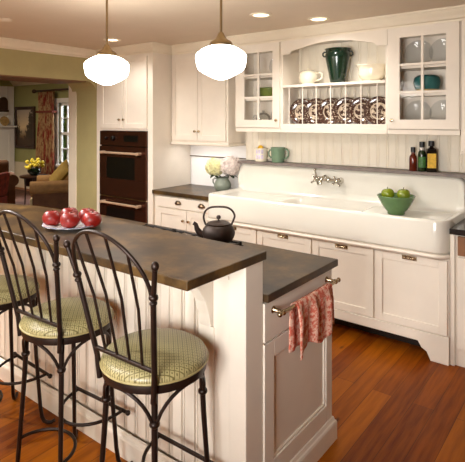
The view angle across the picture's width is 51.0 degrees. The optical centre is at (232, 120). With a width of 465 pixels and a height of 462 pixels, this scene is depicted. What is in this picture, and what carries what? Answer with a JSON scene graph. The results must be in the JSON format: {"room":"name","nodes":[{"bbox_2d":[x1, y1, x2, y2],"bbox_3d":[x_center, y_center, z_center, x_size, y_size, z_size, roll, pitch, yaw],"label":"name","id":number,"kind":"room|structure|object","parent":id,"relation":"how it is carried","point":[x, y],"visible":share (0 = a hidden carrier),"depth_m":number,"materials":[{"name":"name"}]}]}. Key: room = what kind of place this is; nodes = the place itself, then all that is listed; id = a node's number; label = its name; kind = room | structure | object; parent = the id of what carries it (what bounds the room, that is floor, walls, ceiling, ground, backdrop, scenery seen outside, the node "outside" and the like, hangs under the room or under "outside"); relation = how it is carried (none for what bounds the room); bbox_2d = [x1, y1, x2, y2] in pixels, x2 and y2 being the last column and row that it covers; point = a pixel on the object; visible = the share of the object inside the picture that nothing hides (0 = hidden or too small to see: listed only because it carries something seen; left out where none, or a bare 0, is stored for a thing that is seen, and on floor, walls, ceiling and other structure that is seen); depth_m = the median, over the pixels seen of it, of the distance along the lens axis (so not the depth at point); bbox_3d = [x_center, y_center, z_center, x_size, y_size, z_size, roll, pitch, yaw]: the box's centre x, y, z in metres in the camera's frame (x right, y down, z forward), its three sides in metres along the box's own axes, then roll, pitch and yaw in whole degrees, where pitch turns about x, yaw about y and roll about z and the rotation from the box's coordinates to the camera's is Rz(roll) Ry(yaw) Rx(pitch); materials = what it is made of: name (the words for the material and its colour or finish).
{"room":"kitchen","nodes":[
{"label":"kitchen","id":0,"kind":"room"},
{"bbox_2d":[0,80,13,86],"bbox_3d":[-7.449,0.325,9.456,0.100,2.600,6.800,0,0,38],"label":"wall","id":1,"kind":"structure","parent":0,"point":[2,82],"depth_m":11.87,"materials":[{"name":"green paint"}]},
{"bbox_2d":[14,83,68,162],"bbox_3d":[-2.767,0.325,10.080,6.560,2.600,0.100,0,0,38],"label":"wall","id":2,"kind":"structure","parent":0,"point":[23,95],"depth_m":11.58,"materials":[{"name":"green paint"}]},
{"bbox_2d":[15,161,34,188],"bbox_3d":[-2.843,1.315,10.063,6.460,0.620,0.020,0,0,38],"label":"wainscoting","id":3,"kind":"structure","parent":2,"relation":"attached to","point":[20,169],"depth_m":11.82,"materials":[{"name":"white paint"}]},
{"bbox_2d":[15,106,35,148],"bbox_3d":[-4.977,0.165,11.685,0.880,1.000,0.048,0,0,38],"label":"framed painting","id":4,"kind":"object","parent":2,"relation":"attached to","point":[25,117],"visible":1,"depth_m":11.65,"materials":[{"name":"brown wood"}]},
{"bbox_2d":[10,81,48,85],"bbox_3d":[-2.870,-0.909,10.028,6.460,0.128,0.110,0,0,38],"label":"trim","id":5,"kind":"structure","parent":2,"relation":"attached to","point":[14,83],"depth_m":11.71,"materials":[{"name":"white paint"}]},
{"bbox_2d":[32,88,68,92],"bbox_3d":[-3.705,-0.675,10.624,2.250,0.100,0.176,0,0,38],"label":"curtain rod","id":6,"kind":"object","parent":2,"relation":"attached to","point":[61,89],"visible":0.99,"depth_m":10.83,"materials":[{"name":"brown wood"}]},
{"bbox_2d":[35,91,56,174],"bbox_3d":[-4.235,0.460,10.981,0.806,2.210,0.128,0,0,38],"label":"curtain","id":7,"kind":"object","parent":6,"relation":"hanging from","point":[46,100],"visible":0.83,"depth_m":10.89,"materials":[{"name":"red fabric"}]},
{"bbox_2d":[55,98,68,169],"bbox_3d":[-3.457,0.315,10.536,1.390,1.620,0.160,0,0,38],"label":"window","id":8,"kind":"structure","parent":2,"relation":"in","point":[59,102],"depth_m":10.85,"materials":[{"name":"white paint"}]},
{"bbox_2d":[0,48,96,211],"bbox_3d":[-2.846,0.415,4.337,0.520,2.420,4.700,0,0,38],"label":"wall","id":9,"kind":"structure","parent":0,"point":[12,62],"depth_m":5.59,"materials":[{"name":"green paint"}]},
{"bbox_2d":[0,75,85,83],"bbox_3d":[-2.667,-0.439,4.569,0.516,0.012,2.685,0,0,38],"label":"trim","id":10,"kind":"structure","parent":9,"relation":"attached to","point":[2,77],"depth_m":5.26,"materials":[{"name":"brown wood"}]},
{"bbox_2d":[0,37,95,58],"bbox_3d":[-2.783,-0.747,3.925,0.082,0.094,4.125,0,0,38],"label":"trim","id":11,"kind":"structure","parent":9,"relation":"attached to","point":[7,43],"depth_m":5.02,"materials":[{"name":"white paint"}]},
{"bbox_2d":[69,86,76,208],"bbox_3d":[-1.919,0.590,5.873,0.155,2.070,0.026,0,0,38],"label":"trim","id":12,"kind":"structure","parent":9,"relation":"attached to","point":[72,95],"depth_m":5.86,"materials":[{"name":"white paint"}]},
{"bbox_2d":[95,5,464,56],"bbox_3d":[0.234,-0.747,4.329,4.370,0.094,0.356,0,0,38],"label":"trim","id":13,"kind":"structure","parent":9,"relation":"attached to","point":[452,13],"depth_m":4.04,"materials":[{"name":"white paint"}]},
{"bbox_2d":[190,145,246,188],"bbox_3d":[1.213,0.415,4.242,7.070,2.420,0.100,0,0,38],"label":"wall","id":14,"kind":"structure","parent":0,"point":[198,174],"depth_m":5.33,"materials":[{"name":"white paint"}]},
{"bbox_2d":[171,53,245,146],"bbox_3d":[-0.263,-0.225,5.093,0.788,0.960,0.348,0,0,38],"label":"upper cabinet","id":15,"kind":"object","parent":14,"relation":"attached to","point":[203,106],"visible":0.77,"depth_m":4.97,"materials":[{"name":"beige paint"}]},
{"bbox_2d":[0,187,464,461],"bbox_3d":[-2.179,1.655,5.212,13.630,0.060,7.100,0,0,38],"label":"floor","id":16,"kind":"structure","parent":0,"point":[391,403],"depth_m":2.71,"materials":[{"name":"brown wood"}]},
{"bbox_2d":[0,86,16,172],"bbox_3d":[-5.935,0.389,11.159,0.218,2.447,1.985,0,0,38],"label":"shelves","id":17,"kind":"object","parent":16,"relation":"on","point":[7,133],"visible":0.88,"depth_m":11.84,"materials":[{"name":"white paint"}]},
{"bbox_2d":[0,97,8,111],"bbox_3d":[-5.501,-0.385,11.692,0.100,0.360,0.240,0,0,38],"label":"ornament","id":18,"kind":"object","parent":17,"relation":"on","point":[3,100],"visible":0.98,"depth_m":11.66,"materials":[{"name":"brown wood"}]},
{"bbox_2d":[0,116,8,125],"bbox_3d":[-5.463,0.007,11.676,0.043,0.228,0.229,0,0,38],"label":"dish","id":19,"kind":"object","parent":17,"relation":"on","point":[4,120],"visible":1,"depth_m":11.68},
{"bbox_2d":[15,189,30,204],"bbox_3d":[-4.990,1.619,7.659,5.730,0.011,5.950,0,0,38],"label":"rug","id":20,"kind":"object","parent":16,"relation":"on","point":[19,194],"visible":0.02,"depth_m":10.29,"materials":[{"name":"carpet"}]},
{"bbox_2d":[0,172,9,202],"bbox_3d":[-3.822,1.213,7.514,0.566,0.800,0.520,0,0,3],"label":"slipper chair","id":21,"kind":"object","parent":20,"relation":"on","point":[4,177],"visible":0.67,"depth_m":7.60,"materials":[{"name":"red fabric"}]},
{"bbox_2d":[0,160,18,203],"bbox_3d":[-4.482,1.154,8.855,1.060,0.918,1.023,0,0,-27],"label":"armchair","id":22,"kind":"object","parent":20,"relation":"on","point":[4,164],"visible":0.51,"depth_m":8.70,"materials":[{"name":"brown fabric"}]},
{"bbox_2d":[19,174,48,204],"bbox_3d":[-3.755,1.326,9.239,0.521,0.578,0.521,0,0,38],"label":"side table","id":23,"kind":"object","parent":20,"relation":"on","point":[28,178],"visible":0.5,"depth_m":9.10,"materials":[{"name":"brown wood"}]},
{"bbox_2d":[27,168,40,175],"bbox_3d":[-3.755,0.974,9.239,0.250,0.125,0.249,0,0,38],"label":"flower bowl","id":24,"kind":"object","parent":23,"relation":"on","point":[33,172],"visible":0.97,"depth_m":9.15,"materials":[{"name":"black ceramic"}]},
{"bbox_2d":[24,158,44,168],"bbox_3d":[-3.765,0.857,9.242,0.306,0.303,0.356,0,0,15],"label":"bouquet","id":25,"kind":"object","parent":24,"relation":"in","point":[37,162],"visible":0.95,"depth_m":9.19,"materials":[{"name":"yellow plant"}]},
{"bbox_2d":[29,174,68,209],"bbox_3d":[-2.872,1.154,8.504,1.146,0.918,1.187,0,0,-15],"label":"armchair","id":26,"kind":"object","parent":20,"relation":"on","point":[44,192],"visible":0.41,"depth_m":7.92,"materials":[{"name":"brown fabric"}]},
{"bbox_2d":[49,160,68,180],"bbox_3d":[-2.958,0.935,8.323,0.318,0.509,0.604,0,0,-22],"label":"pillow","id":27,"kind":"object","parent":26,"relation":"on","point":[62,171],"visible":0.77,"depth_m":8.19,"materials":[{"name":"fabric"}]},
{"bbox_2d":[0,274,55,423],"bbox_3d":[-1.266,0.995,2.552,0.493,1.254,0.502,0,0,40],"label":"bar stool","id":28,"kind":"object","parent":16,"relation":"on","point":[5,299],"visible":0.71,"depth_m":2.59,"materials":[{"name":"brown metal"}]},
{"bbox_2d":[0,274,38,304],"bbox_3d":[-1.241,0.881,2.582,0.402,0.063,0.402,0,0,40],"label":"seat cushion","id":29,"kind":"object","parent":28,"relation":"on","point":[5,299],"depth_m":2.52,"materials":[{"name":"green fabric"}]},
{"bbox_2d":[0,210,132,461],"bbox_3d":[-0.775,0.995,2.200,0.493,1.254,0.502,0,0,35],"label":"bar stool","id":30,"kind":"object","parent":16,"relation":"on","point":[59,322],"visible":0.84,"depth_m":2.11,"materials":[{"name":"brown metal"}]},
{"bbox_2d":[20,297,112,338],"bbox_3d":[-0.753,0.881,2.232,0.402,0.063,0.402,0,0,35],"label":"seat cushion","id":31,"kind":"object","parent":30,"relation":"on","point":[73,325],"depth_m":2.12,"materials":[{"name":"green fabric"}]},
{"bbox_2d":[63,229,213,461],"bbox_3d":[-0.320,0.995,1.837,0.493,1.254,0.502,0,0,37],"label":"bar stool","id":32,"kind":"object","parent":16,"relation":"on","point":[154,361],"visible":1,"depth_m":1.74,"materials":[{"name":"black metal"}]},
{"bbox_2d":[101,328,207,383],"bbox_3d":[-0.297,0.881,1.868,0.402,0.063,0.402,0,0,37],"label":"seat cushion","id":33,"kind":"object","parent":32,"relation":"on","point":[182,356],"depth_m":1.77,"materials":[{"name":"green fabric"}]},
{"bbox_2d":[97,53,189,224],"bbox_3d":[-1.028,0.460,5.508,0.928,2.330,0.623,0,0,38],"label":"tall cabinet","id":34,"kind":"object","parent":16,"relation":"on","point":[141,101],"visible":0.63,"depth_m":5.18,"materials":[{"name":"beige paint"}]},
{"bbox_2d":[99,130,147,222],"bbox_3d":[-1.058,0.718,5.464,0.764,1.210,0.593,0,0,38],"label":"wall oven","id":35,"kind":"object","parent":34,"relation":"in","point":[123,154],"visible":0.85,"depth_m":5.25,"materials":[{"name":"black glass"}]},
{"bbox_2d":[0,237,336,461],"bbox_3d":[-0.605,1.098,2.770,2.145,1.054,0.950,0,0,38],"label":"kitchen island","id":36,"kind":"object","parent":16,"relation":"on","point":[264,403],"visible":0.54,"depth_m":2.18,"materials":[{"name":"beige paint"}]},
{"bbox_2d":[0,203,266,290],"bbox_3d":[-0.878,0.553,2.506,2.230,0.036,0.512,0,0,38],"label":"island countertop","id":37,"kind":"structure","parent":36,"relation":"on","point":[186,262],"depth_m":2.02,"materials":[{"name":"stone"}]},
{"bbox_2d":[42,221,101,229],"bbox_3d":[-0.801,0.522,2.439,0.286,0.025,0.286,0,0,38],"label":"serving plate","id":38,"kind":"object","parent":37,"relation":"on","point":[80,225],"visible":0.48,"depth_m":2.38,"materials":[{"name":"white ceramic"}]},
{"bbox_2d":[42,209,60,225],"bbox_3d":[-0.901,0.487,2.437,0.094,0.083,0.094,0,0,-32],"label":"fruit","id":39,"kind":"object","parent":38,"relation":"on","point":[52,217],"visible":0.81,"depth_m":2.40,"materials":[{"name":"red food"}]},
{"bbox_2d":[60,207,78,214],"bbox_3d":[-0.844,0.487,2.520,0.094,0.083,0.094,0,0,-24],"label":"fruit","id":40,"kind":"object","parent":38,"relation":"on","point":[69,209],"visible":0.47,"depth_m":2.50,"materials":[{"name":"red food"}]},
{"bbox_2d":[60,211,79,227],"bbox_3d":[-0.798,0.486,2.390,0.094,0.083,0.094,0,0,-21],"label":"fruit","id":41,"kind":"object","parent":38,"relation":"on","point":[71,219],"visible":0.88,"depth_m":2.36,"materials":[{"name":"red food"}]},
{"bbox_2d":[78,208,94,222],"bbox_3d":[-0.740,0.486,2.493,0.094,0.083,0.094,0,0,-22],"label":"fruit","id":42,"kind":"object","parent":38,"relation":"on","point":[83,211],"visible":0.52,"depth_m":2.46,"materials":[{"name":"red food"}]},
{"bbox_2d":[82,211,101,227],"bbox_3d":[-0.693,0.486,2.405,0.094,0.083,0.094,0,0,-24],"label":"fruit","id":43,"kind":"object","parent":38,"relation":"on","point":[91,218],"visible":0.95,"depth_m":2.37,"materials":[{"name":"red food"}]},
{"bbox_2d":[101,215,337,302],"bbox_3d":[-0.513,0.728,2.904,2.165,0.036,0.651,0,0,38],"label":"island countertop","id":44,"kind":"structure","parent":36,"relation":"on","point":[284,270],"depth_m":2.37,"materials":[{"name":"stone"}]},
{"bbox_2d":[143,223,242,245],"bbox_3d":[-0.388,0.695,2.824,0.801,0.030,0.440,0,0,38],"label":"cooktop","id":45,"kind":"object","parent":44,"relation":"in","point":[146,224],"visible":0.14,"depth_m":3.02,"materials":[{"name":"black metal"}]},
{"bbox_2d":[192,206,235,242],"bbox_3d":[-0.091,0.581,2.734,0.217,0.204,0.185,0,0,-35],"label":"kettle","id":46,"kind":"object","parent":45,"relation":"on","point":[217,230],"visible":0.88,"depth_m":2.69,"materials":[{"name":"metal"}]},
{"bbox_2d":[271,276,340,317],"bbox_3d":[0.346,0.793,2.222,0.064,0.034,0.572,0,0,38],"label":"towel bar","id":47,"kind":"object","parent":36,"relation":"attached to","point":[280,313],"visible":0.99,"depth_m":2.04,"materials":[{"name":"silver metal"}]},
{"bbox_2d":[289,283,333,360],"bbox_3d":[0.370,0.898,2.206,0.065,0.238,0.364,0,0,38],"label":"dish towel","id":48,"kind":"object","parent":47,"relation":"hanging from","point":[312,320],"visible":0.99,"depth_m":2.16,"materials":[{"name":"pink fabric"}]},
{"bbox_2d":[155,194,207,231],"bbox_3d":[-0.338,1.188,4.995,0.788,0.874,0.593,0,0,38],"label":"base cabinet","id":49,"kind":"object","parent":16,"relation":"on","point":[180,213],"visible":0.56,"depth_m":4.80,"materials":[{"name":"beige paint"}]},
{"bbox_2d":[152,184,232,200],"bbox_3d":[-0.336,0.730,4.997,0.788,0.039,0.588,0,0,38],"label":"countertop","id":50,"kind":"structure","parent":49,"relation":"on","point":[192,191],"depth_m":4.92,"materials":[{"name":"stone"}]},
{"bbox_2d":[212,176,230,190],"bbox_3d":[-0.100,0.641,4.937,0.178,0.137,0.178,0,0,-34],"label":"flower vase","id":51,"kind":"object","parent":50,"relation":"on","point":[221,184],"visible":0.88,"depth_m":4.88,"materials":[{"name":"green ceramic"}]},
{"bbox_2d":[205,157,223,178],"bbox_3d":[-0.178,0.534,4.941,0.214,0.315,0.213,0,0,38],"label":"hydrangea","id":52,"kind":"object","parent":51,"relation":"in","point":[212,167],"visible":0.88,"depth_m":4.88,"materials":[{"name":"yellow plant"}]},
{"bbox_2d":[220,155,241,177],"bbox_3d":[-0.021,0.521,4.896,0.227,0.340,0.236,0,0,-17],"label":"hydrangea","id":53,"kind":"object","parent":51,"relation":"in","point":[231,166],"visible":0.93,"depth_m":4.83,"materials":[{"name":"white plant"}]},
{"bbox_2d":[206,218,449,365],"bbox_3d":[0.751,1.259,4.045,2.090,0.733,0.536,0,0,38],"label":"base cabinet","id":54,"kind":"object","parent":16,"relation":"on","point":[399,294],"visible":0.62,"depth_m":3.50,"materials":[{"name":"beige paint"}]},
{"bbox_2d":[208,163,464,253],"bbox_3d":[0.761,0.656,4.064,2.082,0.468,0.570,0,0,38],"label":"farmhouse sink","id":55,"kind":"object","parent":54,"relation":"on","point":[271,196],"visible":0.89,"depth_m":3.91,"materials":[{"name":"white ceramic"}]},
{"bbox_2d":[311,168,343,186],"bbox_3d":[0.797,0.492,4.185,0.291,0.140,0.209,0,0,38],"label":"faucet","id":56,"kind":"object","parent":55,"relation":"attached to","point":[326,178],"visible":1,"depth_m":4.20,"materials":[{"name":"silver metal"}]},
{"bbox_2d":[377,192,415,214],"bbox_3d":[1.222,0.627,3.642,0.278,0.142,0.278,0,0,38],"label":"ribbed bowl","id":57,"kind":"object","parent":55,"relation":"on","point":[393,206],"visible":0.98,"depth_m":3.56,"materials":[{"name":"green ceramic"}]},
{"bbox_2d":[381,187,393,197],"bbox_3d":[1.171,0.552,3.676,0.096,0.104,0.096,0,0,34],"label":"apple","id":58,"kind":"object","parent":57,"relation":"in","point":[387,192],"visible":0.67,"depth_m":3.64,"materials":[{"name":"green food"}]},
{"bbox_2d":[397,187,409,197],"bbox_3d":[1.274,0.548,3.630,0.096,0.103,0.097,0,0,-26],"label":"apple","id":59,"kind":"object","parent":57,"relation":"in","point":[401,193],"visible":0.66,"depth_m":3.60,"materials":[{"name":"green food"}]},
{"bbox_2d":[450,234,464,367],"bbox_3d":[2.058,1.189,3.100,1.140,0.872,0.521,0,0,38],"label":"base cabinet","id":60,"kind":"object","parent":16,"relation":"on","point":[457,242],"visible":0.92,"depth_m":3.23,"materials":[{"name":"beige paint"}]},
{"bbox_2d":[449,218,464,235],"bbox_3d":[2.058,0.732,3.084,1.160,0.038,0.546,0,0,38],"label":"countertop","id":61,"kind":"structure","parent":60,"relation":"on","point":[459,228],"depth_m":3.22,"materials":[{"name":"black stone"}]},
{"bbox_2d":[0,0,464,49],"bbox_3d":[-0.250,-0.845,2.340,7.070,0.100,4.900,0,0,38],"label":"ceiling","id":62,"kind":"structure","parent":0,"point":[73,23],"depth_m":3.72,"materials":[{"name":"beige paint"}]},
{"bbox_2d":[0,18,11,22],"bbox_3d":[-1.780,-0.783,3.820,0.100,0.021,0.100,0,0,38],"label":"smoke detector","id":63,"kind":"object","parent":62,"relation":"attached to","point":[4,20],"visible":1,"depth_m":3.79,"materials":[{"name":"beige paint"}]},
{"bbox_2d":[84,0,128,84],"bbox_3d":[-0.806,-0.510,3.127,0.283,0.569,0.283,0,0,38],"label":"pendant light","id":64,"kind":"object","parent":62,"relation":"hanging from","point":[106,68],"visible":1,"depth_m":3.04,"materials":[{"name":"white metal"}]},
{"bbox_2d":[103,38,120,41],"bbox_3d":[-1.181,-0.790,4.778,0.170,0.008,0.170,0,0,38],"label":"recessed light","id":65,"kind":"object","parent":62,"relation":"in","point":[109,39],"visible":0.87,"depth_m":4.77,"materials":[{"name":"white paint"}]},
{"bbox_2d":[195,0,246,79],"bbox_3d":[-0.064,-0.510,2.700,0.283,0.569,0.283,0,0,38],"label":"pendant light","id":66,"kind":"object","parent":62,"relation":"hanging from","point":[220,60],"visible":1,"depth_m":2.61,"materials":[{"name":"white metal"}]},
{"bbox_2d":[250,12,271,17],"bbox_3d":[0.213,-0.790,3.652,0.170,0.008,0.170,0,0,38],"label":"recessed light","id":67,"kind":"object","parent":62,"relation":"in","point":[257,14],"visible":1,"depth_m":3.63,"materials":[{"name":"white paint"}]},
{"bbox_2d":[308,16,329,21],"bbox_3d":[0.673,-0.790,3.796,0.170,0.008,0.170,0,0,38],"label":"recessed light","id":68,"kind":"object","parent":62,"relation":"in","point":[317,18],"visible":1,"depth_m":3.78,"materials":[{"name":"white paint"}]},
{"bbox_2d":[247,159,464,179],"bbox_3d":[2.024,0.415,3.517,4.700,2.420,0.060,0,0,38],"label":"wall","id":69,"kind":"structure","parent":0,"point":[247,159],"depth_m":4.17,"materials":[{"name":"beige paint"}]},
{"bbox_2d":[190,155,245,158],"bbox_3d":[-0.148,0.392,5.219,0.820,0.010,0.012,0,0,38],"label":"trim","id":70,"kind":"structure","parent":69,"relation":"attached to","point":[190,155],"depth_m":5.27,"materials":[{"name":"stone"}]},
{"bbox_2d":[235,42,280,131],"bbox_3d":[0.304,-0.300,4.569,0.500,0.810,0.331,0,0,38],"label":"upper cabinet","id":71,"kind":"object","parent":69,"relation":"attached to","point":[262,68],"visible":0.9,"depth_m":4.55,"materials":[{"name":"beige paint"}]},
{"bbox_2d":[245,75,271,80],"bbox_3d":[0.323,-0.402,4.593,0.460,0.018,0.230,0,0,38],"label":"shelf","id":72,"kind":"object","parent":71,"relation":"attached to","point":[268,77],"depth_m":4.58,"materials":[{"name":"beige paint"}]},
{"bbox_2d":[245,98,271,101],"bbox_3d":[0.323,-0.194,4.593,0.460,0.018,0.230,0,0,38],"label":"shelf","id":73,"kind":"object","parent":71,"relation":"attached to","point":[264,99],"depth_m":4.55,"materials":[{"name":"beige paint"}]},
{"bbox_2d":[253,111,270,119],"bbox_3d":[0.293,-0.026,4.610,0.146,0.138,0.177,0,0,-24],"label":"glass teapot","id":74,"kind":"object","parent":71,"relation":"in","point":[262,113],"visible":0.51,"depth_m":4.64,"materials":[{"name":"clear glass"}]},
{"bbox_2d":[260,87,271,98],"bbox_3d":[0.354,-0.254,4.568,0.259,0.101,0.259,0,0,38],"label":"bowl","id":75,"kind":"object","parent":71,"relation":"on","point":[264,91],"visible":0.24,"depth_m":4.46,"materials":[{"name":"green ceramic"}]},
{"bbox_2d":[281,29,387,133],"bbox_3d":[0.894,-0.300,4.139,0.954,0.810,0.292,0,0,38],"label":"plate rack","id":76,"kind":"object","parent":69,"relation":"attached to","point":[290,86],"visible":0.81,"depth_m":4.09,"materials":[{"name":"beige paint"}]},
{"bbox_2d":[290,99,308,123],"bbox_3d":[0.621,-0.079,4.358,0.238,0.236,0.044,0,0,27],"label":"plate","id":77,"kind":"object","parent":76,"relation":"on","point":[296,107],"visible":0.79,"depth_m":4.38,"materials":[{"name":"brown ceramic"}]},
{"bbox_2d":[298,68,322,83],"bbox_3d":[0.687,-0.393,4.345,0.199,0.158,0.170,0,0,-9],"label":"sugar bowl","id":78,"kind":"object","parent":76,"relation":"on","point":[307,76],"visible":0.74,"depth_m":4.28,"materials":[{"name":"beige ceramic"}]},
{"bbox_2d":[303,98,322,123],"bbox_3d":[0.733,-0.079,4.273,0.238,0.236,0.044,0,0,27],"label":"plate","id":79,"kind":"object","parent":76,"relation":"on","point":[309,110],"visible":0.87,"depth_m":4.29,"materials":[{"name":"brown ceramic"}]},
{"bbox_2d":[317,98,337,123],"bbox_3d":[0.844,-0.079,4.187,0.238,0.236,0.044,0,0,27],"label":"plate","id":80,"kind":"object","parent":76,"relation":"on","point":[323,111],"visible":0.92,"depth_m":4.21,"materials":[{"name":"brown ceramic"}]},
{"bbox_2d":[283,80,384,88],"bbox_3d":[0.895,-0.301,4.142,0.922,0.023,0.286,0,0,38],"label":"shelf","id":81,"kind":"object","parent":76,"relation":"attached to","point":[376,83],"depth_m":4.06,"materials":[{"name":"beige paint"}]},
{"bbox_2d":[322,47,353,82],"bbox_3d":[0.900,-0.462,4.167,0.224,0.298,0.224,0,0,-32],"label":"vase","id":82,"kind":"object","parent":76,"relation":"on","point":[337,58],"visible":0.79,"depth_m":4.09,"materials":[{"name":"ceramic"}]},
{"bbox_2d":[332,97,353,123],"bbox_3d":[0.955,-0.079,4.101,0.238,0.236,0.044,0,0,27],"label":"plate","id":83,"kind":"object","parent":76,"relation":"on","point":[338,110],"visible":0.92,"depth_m":4.12,"materials":[{"name":"brown ceramic"}]},
{"bbox_2d":[347,97,369,123],"bbox_3d":[1.067,-0.079,4.016,0.238,0.236,0.044,0,0,27],"label":"plate","id":84,"kind":"object","parent":76,"relation":"on","point":[353,111],"visible":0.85,"depth_m":4.04,"materials":[{"name":"brown ceramic"}]},
{"bbox_2d":[356,63,384,80],"bbox_3d":[1.140,-0.383,3.982,0.254,0.139,0.254,0,0,-17],"label":"pot","id":85,"kind":"object","parent":76,"relation":"on","point":[374,71],"visible":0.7,"depth_m":3.89,"materials":[{"name":"beige ceramic"}]},
{"bbox_2d":[364,96,384,123],"bbox_3d":[1.178,-0.079,3.930,0.238,0.236,0.044,0,0,27],"label":"plate","id":86,"kind":"object","parent":76,"relation":"on","point":[370,108],"visible":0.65,"depth_m":3.95,"materials":[{"name":"brown ceramic"}]},
{"bbox_2d":[238,160,464,177],"bbox_3d":[1.121,0.406,4.064,2.600,0.025,0.136,0,0,38],"label":"ledge","id":87,"kind":"object","parent":69,"relation":"attached to","point":[291,164],"visible":1,"depth_m":4.06,"materials":[{"name":"grey stone"}]},
{"bbox_2d":[254,148,270,161],"bbox_3d":[0.287,0.329,4.716,0.153,0.127,0.131,0,0,-16],"label":"mug","id":88,"kind":"object","parent":87,"relation":"on","point":[261,154],"visible":0.98,"depth_m":4.66,"materials":[{"name":"ceramic"}]},
{"bbox_2d":[268,147,288,162],"bbox_3d":[0.435,0.323,4.596,0.150,0.140,0.160,0,0,-19],"label":"mug","id":89,"kind":"object","parent":87,"relation":"on","point":[277,153],"visible":1,"depth_m":4.55,"materials":[{"name":"green ceramic"}]},
{"bbox_2d":[409,147,416,170],"bbox_3d":[1.416,0.300,3.821,0.060,0.185,0.060,0,0,18],"label":"bottle","id":90,"kind":"object","parent":87,"relation":"on","point":[412,158],"visible":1,"depth_m":3.80,"materials":[{"name":"red glass"}]},
{"bbox_2d":[418,142,425,171],"bbox_3d":[1.469,0.279,3.779,0.060,0.228,0.061,0,0,18],"label":"bottle","id":91,"kind":"object","parent":87,"relation":"on","point":[421,154],"visible":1,"depth_m":3.76,"materials":[{"name":"green glass"}]},
{"bbox_2d":[426,141,436,171],"bbox_3d":[1.529,0.275,3.746,0.073,0.236,0.074,0,0,18],"label":"bottle","id":92,"kind":"object","parent":87,"relation":"on","point":[431,152],"visible":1,"depth_m":3.71,"materials":[{"name":"black glass"}]},
{"bbox_2d":[246,41,464,171],"bbox_3d":[1.176,-0.192,4.120,2.620,1.165,0.018,0,0,38],"label":"backsplash","id":93,"kind":"structure","parent":69,"relation":"attached to","point":[368,150],"depth_m":4.21,"materials":[{"name":"beige paint"}]},
{"bbox_2d":[387,21,460,135],"bbox_3d":[1.467,-0.300,3.674,0.519,0.810,0.331,0,0,38],"label":"upper cabinet","id":94,"kind":"object","parent":69,"relation":"attached to","point":[411,111],"visible":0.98,"depth_m":3.67,"materials":[{"name":"beige paint"}]},
{"bbox_2d":[400,64,445,71],"bbox_3d":[1.486,-0.402,3.698,0.479,0.018,0.230,0,0,38],"label":"shelf","id":95,"kind":"object","parent":94,"relation":"attached to","point":[434,67],"depth_m":3.68,"materials":[{"name":"beige paint"}]},
{"bbox_2d":[400,92,445,97],"bbox_3d":[1.486,-0.194,3.698,0.479,0.018,0.230,0,0,38],"label":"shelf","id":96,"kind":"object","parent":94,"relation":"attached to","point":[442,94],"depth_m":3.69,"materials":[{"name":"beige paint"}]},
{"bbox_2d":[413,75,440,90],"bbox_3d":[1.477,-0.274,3.698,0.200,0.140,0.200,0,0,38],"label":"bowl","id":97,"kind":"object","parent":94,"relation":"on","point":[431,82],"visible":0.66,"depth_m":3.62,"materials":[{"name":"ceramic"}]},
{"bbox_2d":[461,20,464,153],"bbox_3d":[1.905,-0.235,3.349,0.564,0.940,0.311,0,0,38],"label":"upper cabinet","id":98,"kind":"object","parent":69,"relation":"attached to","point":[462,21],"visible":1,"depth_m":3.40,"materials":[{"name":"beige paint"}]},
{"label":"outside","id":99,"kind":"structure","parent":0,"visible":0},
{"bbox_3d":[3.750,1.875,22.731,40.000,0.100,27.500,0,0,38],"label":"lawn","id":100,"kind":"structure","parent":99,"visible":0},
{"bbox_2d":[63,105,66,160],"bbox_3d":[-5.169,0.458,15.613,1.683,2.737,1.485,0,0,38],"label":"shrub","id":101,"kind":"object","parent":100,"relation":"on","point":[64,107],"visible":0.11,"depth_m":15.19,"materials":[{"name":"green plant"}]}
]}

